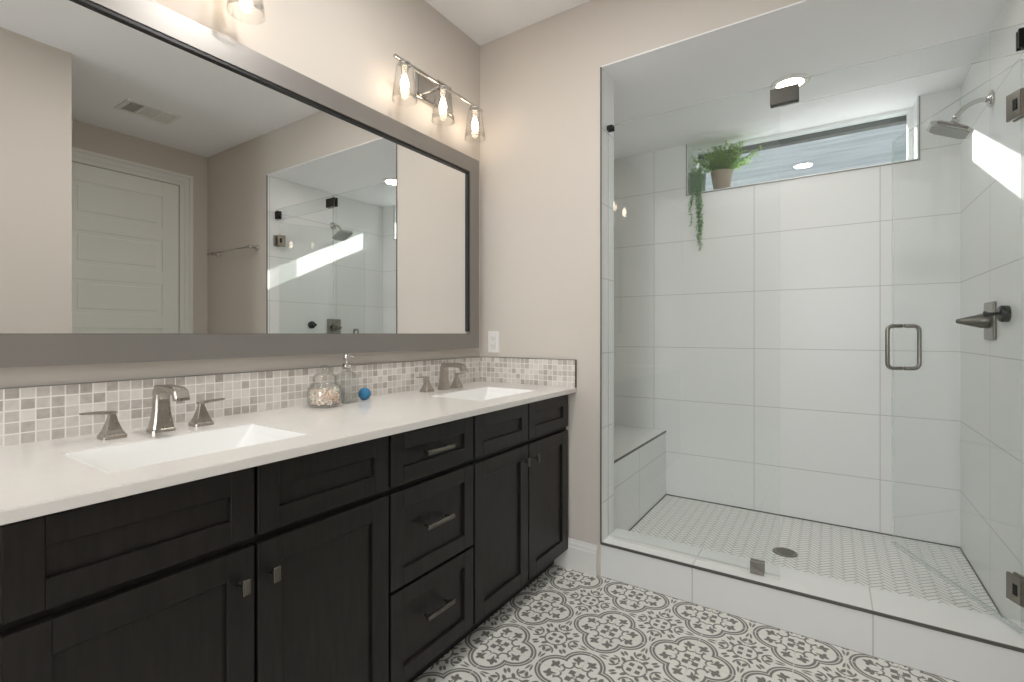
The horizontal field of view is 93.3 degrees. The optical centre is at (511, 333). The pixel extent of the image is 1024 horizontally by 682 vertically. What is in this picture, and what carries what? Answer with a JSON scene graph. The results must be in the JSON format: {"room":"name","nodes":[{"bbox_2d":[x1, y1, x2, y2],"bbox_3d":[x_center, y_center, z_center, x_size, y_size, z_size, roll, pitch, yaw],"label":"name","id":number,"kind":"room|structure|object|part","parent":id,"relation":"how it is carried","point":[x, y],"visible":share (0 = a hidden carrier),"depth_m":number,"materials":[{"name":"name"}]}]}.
{"room":"bathroom","nodes":[
{"label":"bathroom","id":0,"kind":"room"},
{"bbox_2d":[0,0,479,387],"bbox_3d":[-1.396,-0.223,0.935,0.120,2.743,4.550,0,0,33],"label":"wall","id":1,"kind":"structure","parent":0,"point":[348,47],"depth_m":1.95,"materials":[{"name":"beige paint"}]},
{"bbox_2d":[227,0,238,14],"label":"vanity light","id":2,"kind":"object","parent":1,"relation":"attached to","point":[228,1],"depth_m":1.48,"materials":[{"name":"silver metal"}]},
{"bbox_2d":[0,0,478,367],"bbox_3d":[-0.725,-0.424,1.803,0.044,1.005,1.927,0,0,33],"label":"wall mirror","id":3,"kind":"object","parent":1,"relation":"attached to","point":[172,189],"visible":1,"depth_m":1.45,"materials":[{"name":"grey metal"}]},
{"bbox_2d":[0,357,479,446],"bbox_3d":[-0.731,0.196,1.825,0.011,0.136,2.007,0,0,33],"label":"backsplash","id":4,"kind":"structure","parent":1,"relation":"attached to","point":[28,414],"depth_m":1.46,"materials":[{"name":"tile"}]},
{"bbox_3d":[-0.731,0.129,1.825,0.011,0.002,2.007,0,0,33],"label":"edge trim","id":5,"kind":"part","parent":4,"relation":"part of","materials":[{"name":"silver metal"}]},
{"bbox_2d":[251,2,264,24],"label":"vanity light","id":6,"kind":"object","parent":1,"relation":"attached to","point":[261,7],"depth_m":1.51,"materials":[{"name":"glass"}]},
{"bbox_2d":[392,54,484,140],"bbox_3d":[-0.343,-1.110,2.284,0.154,0.227,0.610,0,0,33],"label":"vanity light","id":7,"kind":"object","parent":1,"relation":"attached to","point":[429,90],"visible":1,"depth_m":2.27,"materials":[{"name":"silver metal"}]},
{"bbox_3d":[-0.459,-1.068,2.067,0.036,0.073,0.036,0,0,33],"label":"bulb","id":8,"kind":"part","parent":7,"relation":"part of","materials":[{"name":"white glass"}]},
{"bbox_3d":[-0.459,-1.072,2.067,0.109,0.150,0.109,0,0,33],"label":"lamp shade","id":9,"kind":"part","parent":7,"relation":"part of","materials":[{"name":"clear glass"}]},
{"bbox_3d":[-0.354,-1.164,2.291,0.094,0.016,0.100,0,0,33],"label":"arm","id":10,"kind":"part","parent":7,"relation":"part of","materials":[{"name":"silver metal"}]},
{"bbox_3d":[-0.324,-1.072,2.271,0.109,0.150,0.109,0,0,33],"label":"lamp shade","id":11,"kind":"part","parent":7,"relation":"part of","materials":[{"name":"clear glass"}]},
{"bbox_3d":[-0.324,-1.068,2.271,0.036,0.073,0.036,0,0,33],"label":"bulb","id":12,"kind":"part","parent":7,"relation":"part of","materials":[{"name":"white glass"}]},
{"bbox_3d":[-0.190,-1.068,2.476,0.036,0.073,0.036,0,0,33],"label":"bulb","id":13,"kind":"part","parent":7,"relation":"part of","materials":[{"name":"white glass"}]},
{"bbox_3d":[-0.190,-1.072,2.476,0.109,0.150,0.109,0,0,33],"label":"lamp shade","id":14,"kind":"part","parent":7,"relation":"part of","materials":[{"name":"clear glass"}]},
{"bbox_2d":[425,0,589,45],"bbox_3d":[-0.018,-1.655,0.028,3.420,0.120,4.550,0,0,33],"label":"ceiling","id":15,"kind":"structure","parent":0,"point":[483,21],"depth_m":2.41,"materials":[{"name":"white paint"}]},
{"bbox_2d":[480,0,802,575],"bbox_3d":[1.181,-0.223,1.873,3.154,2.743,0.150,0,0,33],"label":"wall","id":16,"kind":"structure","parent":0,"point":[540,81],"depth_m":2.40,"materials":[{"name":"beige paint"}]},
{"bbox_2d":[488,331,498,352],"bbox_3d":[-0.101,0.045,2.621,0.072,0.116,0.009,0,0,33],"label":"wall outlet","id":17,"kind":"object","parent":16,"relation":"attached to","point":[493,336],"visible":1,"depth_m":2.62,"materials":[{"name":"white plastic"}]},
{"bbox_2d":[491,335,495,340],"bbox_3d":[-0.102,0.024,2.619,0.034,0.032,0.004,0,0,33],"label":"socket","id":18,"kind":"object","parent":17,"relation":"attached to","point":[493,337],"depth_m":2.62,"materials":[{"name":"grey plastic"}]},
{"bbox_2d":[491,343,495,348],"bbox_3d":[-0.102,0.066,2.619,0.034,0.032,0.004,0,0,33],"label":"socket","id":19,"kind":"object","parent":17,"relation":"attached to","point":[493,345],"depth_m":2.62,"materials":[{"name":"grey plastic"}]},
{"bbox_2d":[480,357,576,387],"bbox_3d":[0.066,0.196,2.509,0.589,0.136,0.011,0,0,33],"label":"side splash","id":20,"kind":"object","parent":16,"relation":"attached to","point":[528,371],"visible":1,"depth_m":2.48,"materials":[{"name":"tile"}]},
{"bbox_2d":[554,538,597,576],"bbox_3d":[0.110,1.077,2.478,0.699,0.142,0.016,0,0,33],"label":"baseboard","id":21,"kind":"structure","parent":16,"relation":"attached to","point":[580,556],"depth_m":2.33,"materials":[{"name":"white"}]},
{"bbox_2d":[600,67,601,542],"bbox_3d":[1.033,-0.136,1.879,1.473,2.246,0.006,0,0,33],"label":"trim","id":22,"kind":"structure","parent":16,"relation":"attached to","point":[600,67],"depth_m":2.28,"materials":[{"name":"grey metal"}]},
{"bbox_2d":[601,68,613,575],"bbox_3d":[0.464,-0.055,2.349,0.006,2.407,0.154,0,0,33],"label":"trim","id":23,"kind":"structure","parent":16,"relation":"attached to","point":[607,82],"depth_m":2.34,"materials":[{"name":"white tile"}]},
{"bbox_2d":[413,564,956,681],"bbox_3d":[-0.059,1.208,-0.035,3.420,0.120,4.400,0,0,33],"label":"floor","id":24,"kind":"structure","parent":0,"point":[567,625],"depth_m":1.76,"materials":[{"name":"tile"}]},
{"bbox_2d":[0,436,388,681],"bbox_3d":[-0.800,0.717,1.197,0.580,0.858,0.832,0,0,33],"label":"vanity cabinet","id":25,"kind":"object","parent":24,"relation":"on","point":[278,571],"visible":0.94,"depth_m":1.01,"materials":[{"name":"brown wood"}]},
{"bbox_3d":[-0.687,0.375,0.914,0.019,0.153,0.392,0,0,33],"label":"drawer","id":26,"kind":"part","parent":25,"relation":"part of","materials":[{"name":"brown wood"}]},
{"bbox_3d":[-0.687,0.760,0.914,0.019,0.580,0.392,0,0,33],"label":"door","id":27,"kind":"part","parent":25,"relation":"part of","materials":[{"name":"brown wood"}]},
{"bbox_3d":[-0.577,0.543,1.039,0.033,0.034,0.017,0,0,33],"label":"knob","id":28,"kind":"part","parent":25,"relation":"part of","materials":[{"name":"grey metal"}]},
{"bbox_3d":[-0.539,0.543,1.096,0.033,0.034,0.017,0,0,33],"label":"knob","id":29,"kind":"part","parent":25,"relation":"part of","materials":[{"name":"grey metal"}]},
{"bbox_2d":[0,381,575,525],"bbox_3d":[-0.486,0.275,1.669,0.587,0.022,2.017,0,0,33],"label":"countertop","id":30,"kind":"structure","parent":25,"relation":"on","point":[37,480],"depth_m":1.15,"materials":[{"name":"white stone"}]},
{"bbox_2d":[79,384,224,440],"bbox_3d":[-0.908,0.201,1.278,0.163,0.127,0.332,0,0,33],"label":"faucet","id":31,"kind":"object","parent":30,"relation":"on","point":[161,420],"visible":1,"depth_m":1.28,"materials":[{"name":"silver metal"}]},
{"bbox_3d":[-1.027,0.199,1.201,0.019,0.010,0.072,0,0,33],"label":"lever","id":32,"kind":"part","parent":31,"relation":"part of","materials":[{"name":"silver metal"}]},
{"bbox_3d":[-1.013,0.233,1.223,0.049,0.062,0.049,0,0,33],"label":"handle","id":33,"kind":"part","parent":31,"relation":"part of","materials":[{"name":"silver metal"}]},
{"bbox_3d":[-0.903,0.201,1.275,0.151,0.127,0.055,0,0,33],"label":"spout","id":34,"kind":"part","parent":31,"relation":"part of","materials":[{"name":"silver metal"}]},
{"bbox_3d":[-0.898,0.233,1.397,0.049,0.062,0.049,0,0,33],"label":"handle","id":35,"kind":"part","parent":31,"relation":"part of","materials":[{"name":"silver metal"}]},
{"bbox_3d":[-0.884,0.199,1.419,0.019,0.010,0.072,0,0,33],"label":"lever","id":36,"kind":"part","parent":31,"relation":"part of","materials":[{"name":"silver metal"}]},
{"bbox_2d":[63,424,307,472],"bbox_3d":[-0.764,0.341,1.169,0.300,0.151,0.449,0,0,33],"label":"sink","id":37,"kind":"object","parent":30,"relation":"in","point":[110,459],"visible":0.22,"depth_m":1.25,"materials":[{"name":"white ceramic"}]},
{"bbox_2d":[306,365,341,408],"bbox_3d":[-0.676,0.188,1.742,0.121,0.151,0.121,0,0,33],"label":"glass jar","id":38,"kind":"object","parent":30,"relation":"on","point":[335,404],"visible":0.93,"depth_m":1.73,"materials":[{"name":"clear glass"}]},
{"bbox_2d":[309,387,338,405],"bbox_3d":[-0.675,0.226,1.740,0.103,0.062,0.101,0,0,33],"label":"filling","id":39,"kind":"object","parent":38,"relation":"in","point":[320,397],"visible":1,"depth_m":1.72,"materials":[{"name":"white"}]},
{"bbox_3d":[-0.676,0.147,1.742,0.096,0.069,0.096,0,0,33],"label":"lid","id":40,"kind":"part","parent":38,"relation":"part of","materials":[{"name":"clear glass"}]},
{"bbox_2d":[339,354,358,403],"bbox_3d":[-0.634,0.172,1.853,0.072,0.185,0.072,0,0,25],"label":"soap dispenser","id":41,"kind":"object","parent":30,"relation":"on","point":[346,357],"visible":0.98,"depth_m":1.85,"materials":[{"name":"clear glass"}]},
{"bbox_2d":[358,388,370,399],"bbox_3d":[-0.586,0.239,1.919,0.049,0.049,0.049,0,0,33],"label":"ball","id":42,"kind":"object","parent":30,"relation":"on","point":[364,393],"visible":1,"depth_m":1.90,"materials":[{"name":"blue"}]},
{"bbox_2d":[416,363,466,391],"bbox_3d":[-0.281,0.201,2.252,0.163,0.127,0.332,0,0,33],"label":"faucet","id":43,"kind":"object","parent":30,"relation":"on","point":[444,384],"visible":1,"depth_m":2.26,"materials":[{"name":"silver metal"}]},
{"bbox_3d":[-0.386,0.233,2.197,0.049,0.062,0.049,0,0,33],"label":"handle","id":44,"kind":"part","parent":43,"relation":"part of","materials":[{"name":"silver metal"}]},
{"bbox_3d":[-0.276,0.201,2.249,0.151,0.127,0.055,0,0,33],"label":"spout","id":45,"kind":"part","parent":43,"relation":"part of","materials":[{"name":"silver metal"}]},
{"bbox_3d":[-0.272,0.233,2.370,0.049,0.062,0.049,0,0,33],"label":"handle","id":46,"kind":"part","parent":43,"relation":"part of","materials":[{"name":"silver metal"}]},
{"bbox_2d":[434,387,533,400],"bbox_3d":[-0.120,0.341,2.146,0.300,0.151,0.449,0,0,33],"label":"sink","id":47,"kind":"object","parent":30,"relation":"in","point":[481,394],"visible":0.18,"depth_m":2.31,"materials":[{"name":"white ceramic"}]},
{"bbox_3d":[-0.470,0.375,1.245,0.019,0.153,0.383,0,0,33],"label":"drawer","id":48,"kind":"part","parent":25,"relation":"part of","materials":[{"name":"brown wood"}]},
{"bbox_3d":[-0.470,0.760,1.245,0.019,0.580,0.383,0,0,33],"label":"door","id":49,"kind":"part","parent":25,"relation":"part of","materials":[{"name":"brown wood"}]},
{"bbox_2d":[385,417,472,681],"bbox_3d":[-0.460,0.717,1.711,0.582,0.858,0.400,0,0,33],"label":"vanity cabinet","id":50,"kind":"object","parent":24,"relation":"on","point":[430,491],"visible":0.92,"depth_m":1.55,"materials":[{"name":"brown wood"}]},
{"bbox_3d":[-0.253,0.613,1.575,0.019,0.286,0.389,0,0,33],"label":"drawer","id":51,"kind":"part","parent":50,"relation":"part of","materials":[{"name":"brown wood"}]},
{"bbox_3d":[-0.253,0.375,1.575,0.019,0.153,0.389,0,0,33],"label":"drawer","id":52,"kind":"part","parent":50,"relation":"part of","materials":[{"name":"brown wood"}]},
{"bbox_3d":[-0.253,0.908,1.575,0.019,0.284,0.389,0,0,33],"label":"drawer","id":53,"kind":"part","parent":50,"relation":"part of","materials":[{"name":"brown wood"}]},
{"bbox_3d":[-0.235,0.372,1.556,0.035,0.014,0.128,0,0,33],"label":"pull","id":54,"kind":"part","parent":50,"relation":"part of","materials":[{"name":"grey metal"}]},
{"bbox_3d":[-0.235,0.603,1.556,0.035,0.014,0.128,0,0,33],"label":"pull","id":55,"kind":"part","parent":50,"relation":"part of","materials":[{"name":"grey metal"}]},
{"bbox_3d":[-0.235,0.886,1.556,0.035,0.014,0.128,0,0,33],"label":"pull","id":56,"kind":"part","parent":50,"relation":"part of","materials":[{"name":"grey metal"}]},
{"bbox_2d":[457,395,567,643],"bbox_3d":[-0.142,0.717,2.196,0.580,0.858,0.760,0,0,33],"label":"vanity cabinet","id":57,"kind":"object","parent":24,"relation":"on","point":[519,462],"visible":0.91,"depth_m":1.99,"materials":[{"name":"brown wood"}]},
{"bbox_3d":[-0.040,0.760,1.898,0.019,0.580,0.367,0,0,33],"label":"door","id":58,"kind":"part","parent":57,"relation":"part of","materials":[{"name":"brown wood"}]},
{"bbox_3d":[-0.040,0.375,1.898,0.019,0.153,0.367,0,0,33],"label":"drawer","id":59,"kind":"part","parent":57,"relation":"part of","materials":[{"name":"brown wood"}]},
{"bbox_3d":[0.060,0.533,2.006,0.033,0.034,0.017,0,0,33],"label":"knob","id":60,"kind":"part","parent":57,"relation":"part of","materials":[{"name":"grey metal"}]},
{"bbox_3d":[0.104,0.533,2.073,0.033,0.034,0.017,0,0,33],"label":"knob","id":61,"kind":"part","parent":57,"relation":"part of","materials":[{"name":"grey metal"}]},
{"bbox_3d":[0.166,0.760,2.210,0.019,0.580,0.364,0,0,33],"label":"door","id":62,"kind":"part","parent":57,"relation":"part of","materials":[{"name":"brown wood"}]},
{"bbox_3d":[0.166,0.375,2.210,0.019,0.153,0.364,0,0,33],"label":"drawer","id":63,"kind":"part","parent":57,"relation":"part of","materials":[{"name":"brown wood"}]},
{"bbox_2d":[602,528,1023,681],"bbox_3d":[1.088,1.068,1.965,1.459,0.161,0.198,0,0,33],"label":"shower curb","id":64,"kind":"object","parent":24,"relation":"on","point":[960,659],"visible":1,"depth_m":1.81,"materials":[{"name":"white tile"}]},
{"bbox_2d":[608,534,779,579],"bbox_3d":[0.772,0.982,2.142,0.729,0.010,0.018,0,0,33],"label":"channel","id":65,"kind":"object","parent":64,"relation":"on","point":[725,564],"visible":1,"depth_m":2.13,"materials":[{"name":"white stone"}]},
{"bbox_2d":[750,558,764,575],"bbox_3d":[1.009,0.960,1.986,0.052,0.053,0.030,0,0,33],"label":"glass clip","id":66,"kind":"object","parent":64,"relation":"attached to","point":[757,566],"visible":1,"depth_m":1.98,"materials":[{"name":"grey metal"}]},
{"bbox_2d":[600,542,1023,652],"bbox_3d":[1.030,0.992,1.883,1.465,0.011,0.006,0,0,33],"label":"trim","id":67,"kind":"structure","parent":64,"relation":"on","point":[939,629],"depth_m":1.78,"materials":[{"name":"grey metal"}]},
{"bbox_3d":[0.772,-0.008,2.142,0.730,1.987,0.010,0,0,33],"label":"panel","id":68,"kind":"object","parent":64,"relation":"on","visible":0},
{"bbox_2d":[607,124,614,131],"bbox_3d":[0.477,-0.991,2.336,0.029,0.025,0.030,0,0,33],"label":"glass clip","id":69,"kind":"object","parent":68,"relation":"attached to","point":[610,128],"visible":1,"depth_m":2.33,"materials":[{"name":"black metal"}]},
{"bbox_2d":[770,83,798,107],"bbox_3d":[1.090,-0.949,1.933,0.100,0.065,0.030,0,0,33],"label":"glass clip","id":70,"kind":"object","parent":68,"relation":"attached to","point":[786,95],"visible":1,"depth_m":1.92,"materials":[{"name":"silver metal"}]},
{"bbox_2d":[614,88,959,546],"bbox_3d":[1.610,-0.227,3.139,1.878,2.750,0.363,0,0,33],"label":"wall","id":71,"kind":"structure","parent":0,"point":[758,351],"depth_m":2.86,"materials":[{"name":"white tile"}]},
{"bbox_2d":[687,96,918,193],"bbox_3d":[1.715,-1.091,2.971,1.188,0.335,0.199,0,0,33],"label":"window","id":72,"kind":"structure","parent":71,"relation":"in","point":[912,113],"depth_m":2.84,"materials":[{"name":"white plastic"}]},
{"bbox_2d":[687,162,710,249],"bbox_3d":[1.228,-0.833,3.208,0.181,0.590,0.151,0,0,33],"label":"trailing plant","id":73,"kind":"object","parent":72,"relation":"on","point":[697,180],"visible":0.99,"depth_m":3.17,"materials":[{"name":"green plant"}]},
{"bbox_3d":[1.242,-0.992,3.225,0.100,0.124,0.100,0,0,33],"label":"pot","id":74,"kind":"part","parent":73,"relation":"part of","materials":[{"name":"grey ceramic"}]},
{"bbox_2d":[710,169,732,189],"bbox_3d":[1.375,-0.994,3.166,0.138,0.128,0.138,0,0,33],"label":"pot","id":75,"kind":"object","parent":72,"relation":"on","point":[721,178],"depth_m":3.12,"materials":[{"name":"brown ceramic"}]},
{"bbox_2d":[692,141,761,189],"bbox_3d":[1.401,-1.089,3.165,0.435,0.318,0.206,0,0,22],"label":"potted fern","id":76,"kind":"object","parent":72,"relation":"on","point":[721,168],"visible":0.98,"depth_m":3.12,"materials":[{"name":"green plant"}]},
{"bbox_2d":[686,96,919,195],"bbox_3d":[1.660,-1.088,2.888,1.200,0.341,0.006,0,0,33],"label":"trim","id":77,"kind":"structure","parent":71,"relation":"attached to","point":[919,96],"depth_m":2.81,"materials":[{"name":"silver metal"}]},
{"bbox_2d":[629,494,1002,617],"bbox_3d":[1.402,1.095,2.471,1.491,0.006,0.980,0,0,33],"label":"trim","id":78,"kind":"structure","parent":71,"relation":"attached to","point":[665,494],"depth_m":2.72,"materials":[{"name":"grey metal"}]},
{"bbox_2d":[600,0,1006,158],"bbox_3d":[1.245,-1.309,2.574,1.890,0.100,1.389,0,0,33],"label":"ceiling","id":79,"kind":"structure","parent":0,"point":[861,58],"depth_m":2.29,"materials":[{"name":"white paint"}]},
{"bbox_2d":[770,73,810,89],"bbox_3d":[1.394,-1.254,2.421,0.176,0.010,0.176,0,0,33],"label":"recessed light","id":80,"kind":"object","parent":79,"relation":"in","point":[802,79],"visible":0.66,"depth_m":2.39,"materials":[{"name":"white plastic"}]},
{"bbox_2d":[630,495,1000,616],"bbox_3d":[1.225,1.123,2.554,1.878,0.050,1.037,0,0,33],"label":"floor","id":81,"kind":"structure","parent":0,"point":[937,573],"depth_m":2.46,"materials":[{"name":"white tile"}]},
{"bbox_2d":[614,425,665,530],"bbox_3d":[0.604,0.879,2.964,0.390,0.437,1.034,0,0,33],"label":"bench","id":82,"kind":"object","parent":81,"relation":"on","point":[639,453],"visible":0.4,"depth_m":2.88,"materials":[{"name":"white tile"}]},
{"bbox_3d":[0.603,0.670,2.965,0.387,0.016,1.034,0,0,33],"label":"seat","id":83,"kind":"part","parent":82,"relation":"part of","materials":[{"name":"white tile"}]},
{"bbox_3d":[0.764,0.665,2.858,0.006,0.010,1.034,0,0,33],"label":"edge trim","id":84,"kind":"part","parent":82,"relation":"part of","materials":[{"name":"silver metal"}]},
{"bbox_2d":[772,547,797,557],"bbox_3d":[1.368,1.096,2.421,0.112,0.004,0.112,0,0,33],"label":"floor drain","id":85,"kind":"object","parent":81,"relation":"on","point":[785,552],"visible":1,"depth_m":2.42,"materials":[{"name":"grey metal"}]},
{"bbox_2d":[960,0,1023,622],"bbox_3d":[2.123,-0.227,2.092,0.130,2.750,1.548,0,0,33],"label":"wall","id":86,"kind":"structure","parent":0,"point":[992,157],"depth_m":1.97,"materials":[{"name":"white tile"}]},
{"bbox_2d":[885,88,1023,606],"bbox_3d":[1.708,0.041,1.893,0.145,1.862,0.696,0,0,9],"label":"shower door","id":87,"kind":"structure","parent":86,"relation":"attached to","point":[1014,101],"depth_m":1.60,"materials":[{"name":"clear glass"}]},
{"bbox_3d":[1.714,0.061,2.169,0.067,0.207,0.017,0,0,9],"label":"handle","id":88,"kind":"part","parent":87,"relation":"part of","materials":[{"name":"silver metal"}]},
{"bbox_3d":[1.790,0.061,2.157,0.067,0.207,0.017,0,0,9],"label":"handle","id":89,"kind":"part","parent":87,"relation":"part of","materials":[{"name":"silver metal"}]},
{"bbox_2d":[926,90,993,138],"bbox_3d":[1.890,-0.913,2.043,0.203,0.174,0.152,0,0,33],"label":"shower","id":90,"kind":"object","parent":86,"relation":"attached to","point":[953,128],"visible":1,"depth_m":2.02,"materials":[{"name":"silver metal"}]},
{"bbox_3d":[1.921,-0.941,2.021,0.122,0.075,0.019,0,0,33],"label":"arm","id":91,"kind":"part","parent":90,"relation":"part of","materials":[{"name":"silver metal"}]},
{"bbox_2d":[956,301,995,339],"bbox_3d":[1.931,-0.052,2.022,0.112,0.156,0.144,0,0,33],"label":"shower valve","id":92,"kind":"object","parent":86,"relation":"attached to","point":[988,323],"visible":0.98,"depth_m":1.99,"materials":[{"name":"grey metal"}]},
{"bbox_3d":[1.927,-0.052,2.025,0.100,0.060,0.060,0,0,33],"label":"lever","id":93,"kind":"part","parent":92,"relation":"part of","materials":[{"name":"grey metal"}]},
{"bbox_3d":[1.973,-0.052,1.994,0.012,0.156,0.144,0,0,33],"label":"plate","id":94,"kind":"part","parent":92,"relation":"part of","materials":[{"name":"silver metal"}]},
{"bbox_2d":[983,305,1010,321],"bbox_3d":[1.824,-0.074,1.821,0.070,0.062,0.062,0,0,33],"label":"robe hook","id":95,"kind":"object","parent":86,"relation":"attached to","point":[1003,313],"visible":1,"depth_m":1.80,"materials":[{"name":"black metal"}]},
{"bbox_3d":[1.813,-0.074,1.828,0.045,0.022,0.022,0,0,33],"label":"stem","id":96,"kind":"part","parent":95,"relation":"part of","materials":[{"name":"black metal"}]},
{"bbox_2d":[1016,27,1023,51],"bbox_3d":[1.662,-0.952,1.556,0.049,0.063,0.030,0,0,33],"label":"glass clip","id":97,"kind":"object","parent":86,"relation":"attached to","point":[1020,34],"visible":1,"depth_m":1.56,"materials":[{"name":"black metal"}]},
{"label":"outside","id":98,"kind":"structure","parent":0,"visible":0},
{"bbox_2d":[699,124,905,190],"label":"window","id":99,"kind":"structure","parent":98,"point":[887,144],"depth_m":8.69,"materials":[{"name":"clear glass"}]},
{"bbox_2d":[698,115,905,160],"bbox_3d":[1.786,-1.235,3.079,1.188,0.047,0.050,0,0,33],"label":"trim","id":100,"kind":"structure","parent":99,"relation":"attached to","point":[899,120],"depth_m":2.97,"materials":[{"name":"grey"}]}
]}

